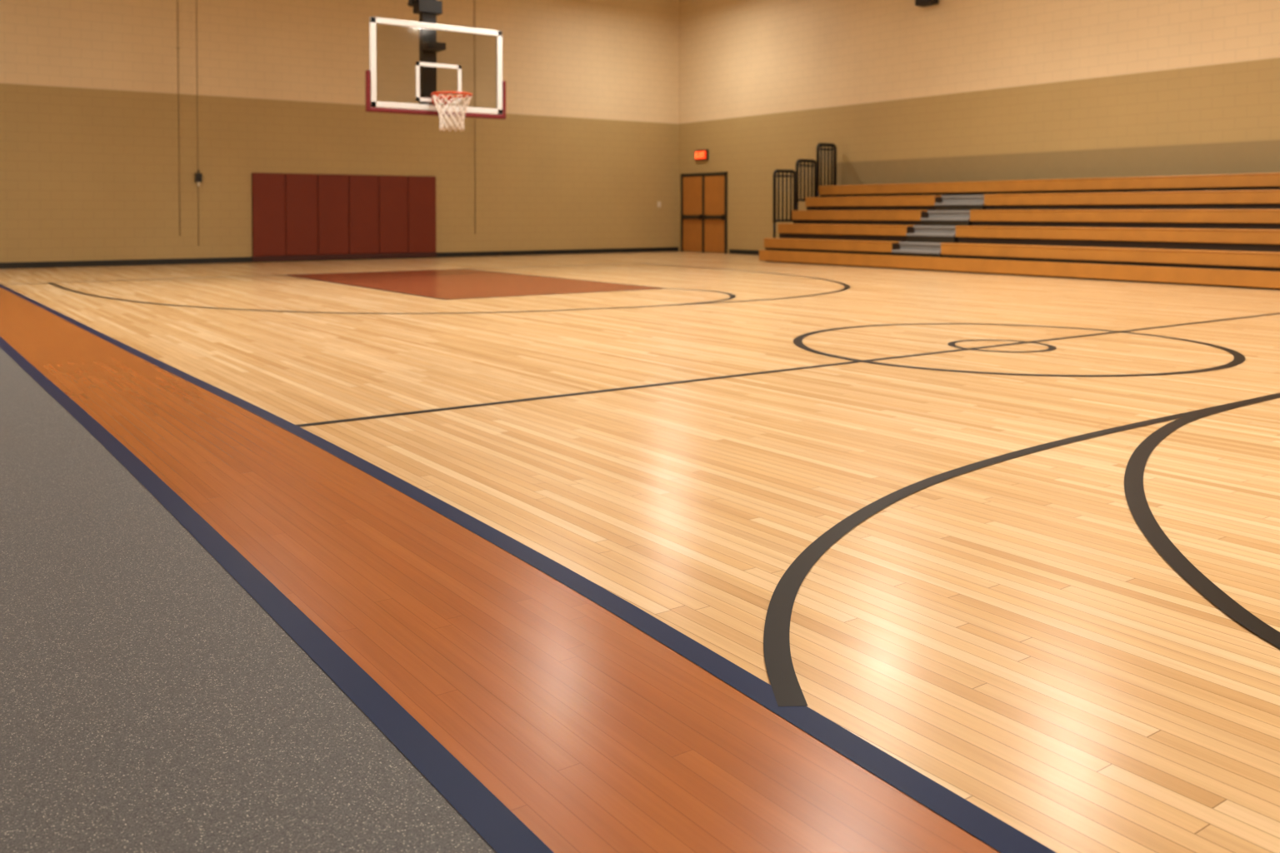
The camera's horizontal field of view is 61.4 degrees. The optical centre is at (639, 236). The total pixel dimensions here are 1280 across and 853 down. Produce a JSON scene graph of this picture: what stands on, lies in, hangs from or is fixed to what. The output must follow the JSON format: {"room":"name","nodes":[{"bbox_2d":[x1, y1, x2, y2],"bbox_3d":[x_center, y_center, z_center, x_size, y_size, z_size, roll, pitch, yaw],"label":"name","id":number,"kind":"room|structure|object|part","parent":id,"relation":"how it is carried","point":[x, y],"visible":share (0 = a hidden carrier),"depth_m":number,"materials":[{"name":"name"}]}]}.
{"room":"indoor basketball gymnasium","nodes":[
{"label":"indoor basketball gymnasium","id":0,"kind":"room"},
{"bbox_2d":[0,0,679,262],"bbox_3d":[-8.389,-3.716,25.808,23.700,8.600,0.200,-1,2,-35],"label":"wall","id":1,"kind":"structure","parent":0,"point":[584,153],"depth_m":25.99,"materials":[{"name":"beige paint"}]},
{"bbox_2d":[176,0,181,235],"bbox_3d":[-10.387,-3.997,24.245,0.060,7.930,0.021,-1,2,-35],"label":"conduit","id":2,"kind":"object","parent":1,"relation":"attached to","point":[177,47],"visible":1,"depth_m":24.27,"materials":[{"name":"metal"}]},
{"bbox_2d":[196,24,197,102],"label":"conduit","id":3,"kind":"object","parent":1,"relation":"attached to","point":[197,24],"depth_m":24.47,"materials":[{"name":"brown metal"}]},
{"bbox_2d":[195,115,202,194],"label":"switch","id":4,"kind":"object","parent":1,"relation":"attached to","point":[198,177],"depth_m":24.50,"materials":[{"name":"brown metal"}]},
{"bbox_2d":[198,206,199,246],"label":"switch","id":5,"kind":"object","parent":1,"relation":"attached to","point":[198,207],"depth_m":24.55,"materials":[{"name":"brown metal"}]},
{"bbox_2d":[0,246,678,269],"bbox_3d":[-8.325,0.519,25.813,23.260,0.130,0.018,-1,2,-35],"label":"baseboard","id":6,"kind":"structure","parent":1,"relation":"attached to","point":[245,259],"depth_m":24.98,"materials":[{"name":"black plastic"}]},
{"bbox_2d":[251,172,436,261],"bbox_3d":[-7.180,-0.493,26.570,4.650,2.080,0.065,-1,2,-35],"label":"wall padding","id":7,"kind":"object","parent":1,"relation":"attached to","point":[296,217],"depth_m":26.43,"materials":[{"name":"red plastic"}]},
{"bbox_2d":[473,0,476,234],"bbox_3d":[-4.370,-4.067,28.518,0.060,7.980,0.021,-1,2,-35],"label":"conduit","id":8,"kind":"object","parent":1,"relation":"attached to","point":[474,74],"visible":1,"depth_m":28.55,"materials":[{"name":"metal"}]},
{"bbox_2d":[0,251,1279,852],"bbox_3d":[1.618,0.972,11.821,23.700,0.150,34.760,-1,2,-35],"label":"floor","id":9,"kind":"structure","parent":0,"point":[1009,632],"depth_m":4.89,"materials":[{"name":"brown wood"}]},
{"bbox_2d":[0,347,495,852],"bbox_3d":[-6.088,1.015,6.371,4.404,0.001,34.200,-1,2,-35],"label":"floor","id":10,"kind":"structure","parent":9,"relation":"on","point":[149,703],"depth_m":2.54,"materials":[{"name":"grey carpet"}]},
{"bbox_2d":[0,336,554,852],"bbox_3d":[-4.281,0.986,7.605,0.199,0.001,34.100,-1,2,-35],"label":"navy line","id":11,"kind":"object","parent":9,"relation":"on","point":[504,832],"visible":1,"depth_m":2.70,"materials":[{"name":"paint"}]},
{"bbox_2d":[287,269,659,299],"bbox_3d":[-3.108,0.750,18.298,3.700,0.001,7.000,-1,2,-35],"label":"paint","id":12,"kind":"object","parent":9,"relation":"on","point":[452,283],"depth_m":17.63,"materials":[{"name":"brown paint"}]},
{"bbox_2d":[0,287,999,852],"bbox_3d":[-3.931,0.983,7.854,0.889,0.001,34.100,-1,2,-35],"label":"floor border","id":13,"kind":"object","parent":9,"relation":"on","point":[596,734],"visible":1,"depth_m":2.79,"materials":[{"name":"orange wood"}]},
{"bbox_2d":[0,284,1056,852],"bbox_3d":[-3.680,0.978,8.032,0.444,0.001,34.100,-1,2,-35],"label":"navy line","id":14,"kind":"object","parent":9,"relation":"on","point":[981,824],"visible":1,"depth_m":2.78,"materials":[{"name":"paint"}]},
{"bbox_2d":[15,262,1279,706],"bbox_3d":[3.157,0.898,11.612,15.230,0.002,25.240,-1,2,-35],"label":"court lines","id":15,"kind":"object","parent":9,"relation":"on","point":[785,685],"visible":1,"depth_m":4.41,"materials":[{"name":"black paint"}]},
{"bbox_2d":[759,142,1279,289],"bbox_3d":[11.617,-0.635,15.461,2.660,2.901,26.772,-1,2,-35],"label":"bleachers","id":16,"kind":"object","parent":9,"relation":"on","point":[1217,230],"visible":1,"depth_m":20.23,"materials":[{"name":"brown wood"}]},
{"bbox_3d":[3.498,-0.787,26.061,0.742,1.691,0.084,-1,2,-35],"label":"guard rail","id":17,"kind":"part","parent":16,"relation":"part of","materials":[{"name":"black metal"}]},
{"bbox_3d":[4.085,-1.181,26.469,0.702,1.461,0.084,-1,2,-35],"label":"guard rail","id":18,"kind":"part","parent":16,"relation":"part of","materials":[{"name":"black metal"}]},
{"bbox_3d":[4.648,-1.565,26.860,0.682,1.551,0.084,-1,2,-35],"label":"guard rail","id":19,"kind":"part","parent":16,"relation":"part of","materials":[{"name":"black metal"}]},
{"bbox_3d":[10.635,0.676,14.748,0.200,0.250,26.700,-1,2,-35],"label":"board","id":20,"kind":"part","parent":16,"relation":"part of","materials":[{"name":"brown wood"}]},
{"bbox_2d":[678,0,1279,253],"bbox_3d":[11.197,-3.554,18.526,0.200,8.600,34.360,-1,2,-35],"label":"wall","id":21,"kind":"structure","parent":0,"point":[762,83],"depth_m":24.20,"materials":[{"name":"beige paint"}]},
{"bbox_2d":[695,149,708,160],"bbox_3d":[1.800,-2.394,31.530,0.093,0.300,0.560,-1,2,-35],"label":"exit sign","id":22,"kind":"object","parent":21,"relation":"attached to","point":[700,155],"visible":1,"depth_m":31.47,"materials":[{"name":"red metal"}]},
{"bbox_2d":[680,171,727,253],"bbox_3d":[1.856,-0.708,31.527,0.049,2.330,2.130,-1,2,-35],"label":"door frame","id":23,"kind":"structure","parent":21,"relation":"in","point":[702,175],"depth_m":31.50,"materials":[{"name":"brown metal"}]},
{"bbox_2d":[683,175,724,252],"bbox_3d":[1.862,-0.671,31.532,0.033,2.195,1.940,-1,2,-35],"label":"door leaves","id":24,"kind":"structure","parent":23,"relation":"attached to","point":[713,185],"depth_m":31.44,"materials":[{"name":"brown wood"}]},
{"bbox_2d":[681,215,724,219],"bbox_3d":[1.824,-0.578,31.507,0.070,0.150,1.930,-1,2,-35],"label":"bars","id":25,"kind":"object","parent":24,"relation":"attached to","point":[683,217],"visible":1,"depth_m":31.42,"materials":[{"name":"brown metal"}]},
{"bbox_2d":[729,249,759,254],"bbox_3d":[3.662,0.448,29.039,0.018,0.130,3.880,-1,2,-35],"label":"baseboard","id":26,"kind":"structure","parent":21,"relation":"attached to","point":[731,251],"depth_m":30.07,"materials":[{"name":"black plastic"}]},
{"bbox_2d":[915,0,938,6],"bbox_3d":[6.554,-5.628,24.499,0.399,0.720,0.450,-1,2,-35],"label":"wall speaker","id":27,"kind":"object","parent":21,"relation":"attached to","point":[917,2],"visible":1,"depth_m":24.40,"materials":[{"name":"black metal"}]},
{"bbox_2d":[836,140,1279,184],"bbox_3d":[12.966,-0.455,15.919,0.015,2.320,27.750,-1,2,-35],"label":"wall panel","id":28,"kind":"object","parent":21,"relation":"attached to","point":[1256,157],"visible":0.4,"depth_m":21.68,"materials":[{"name":"beige paint"}]},
{"bbox_3d":[1.618,-7.801,11.625,23.700,0.200,34.760,-1,2,-35],"label":"ceiling","id":29,"kind":"structure","parent":0,"visible":0},
{"bbox_2d":[365,0,505,131],"bbox_3d":[-4.017,-4.871,20.091,3.523,6.026,4.027,0,1,-2],"label":"basketball hoop","id":30,"kind":"object","parent":29,"relation":"hanging from","point":[430,102],"visible":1,"depth_m":18.96,"materials":[{"name":"clear glass"}]}
]}

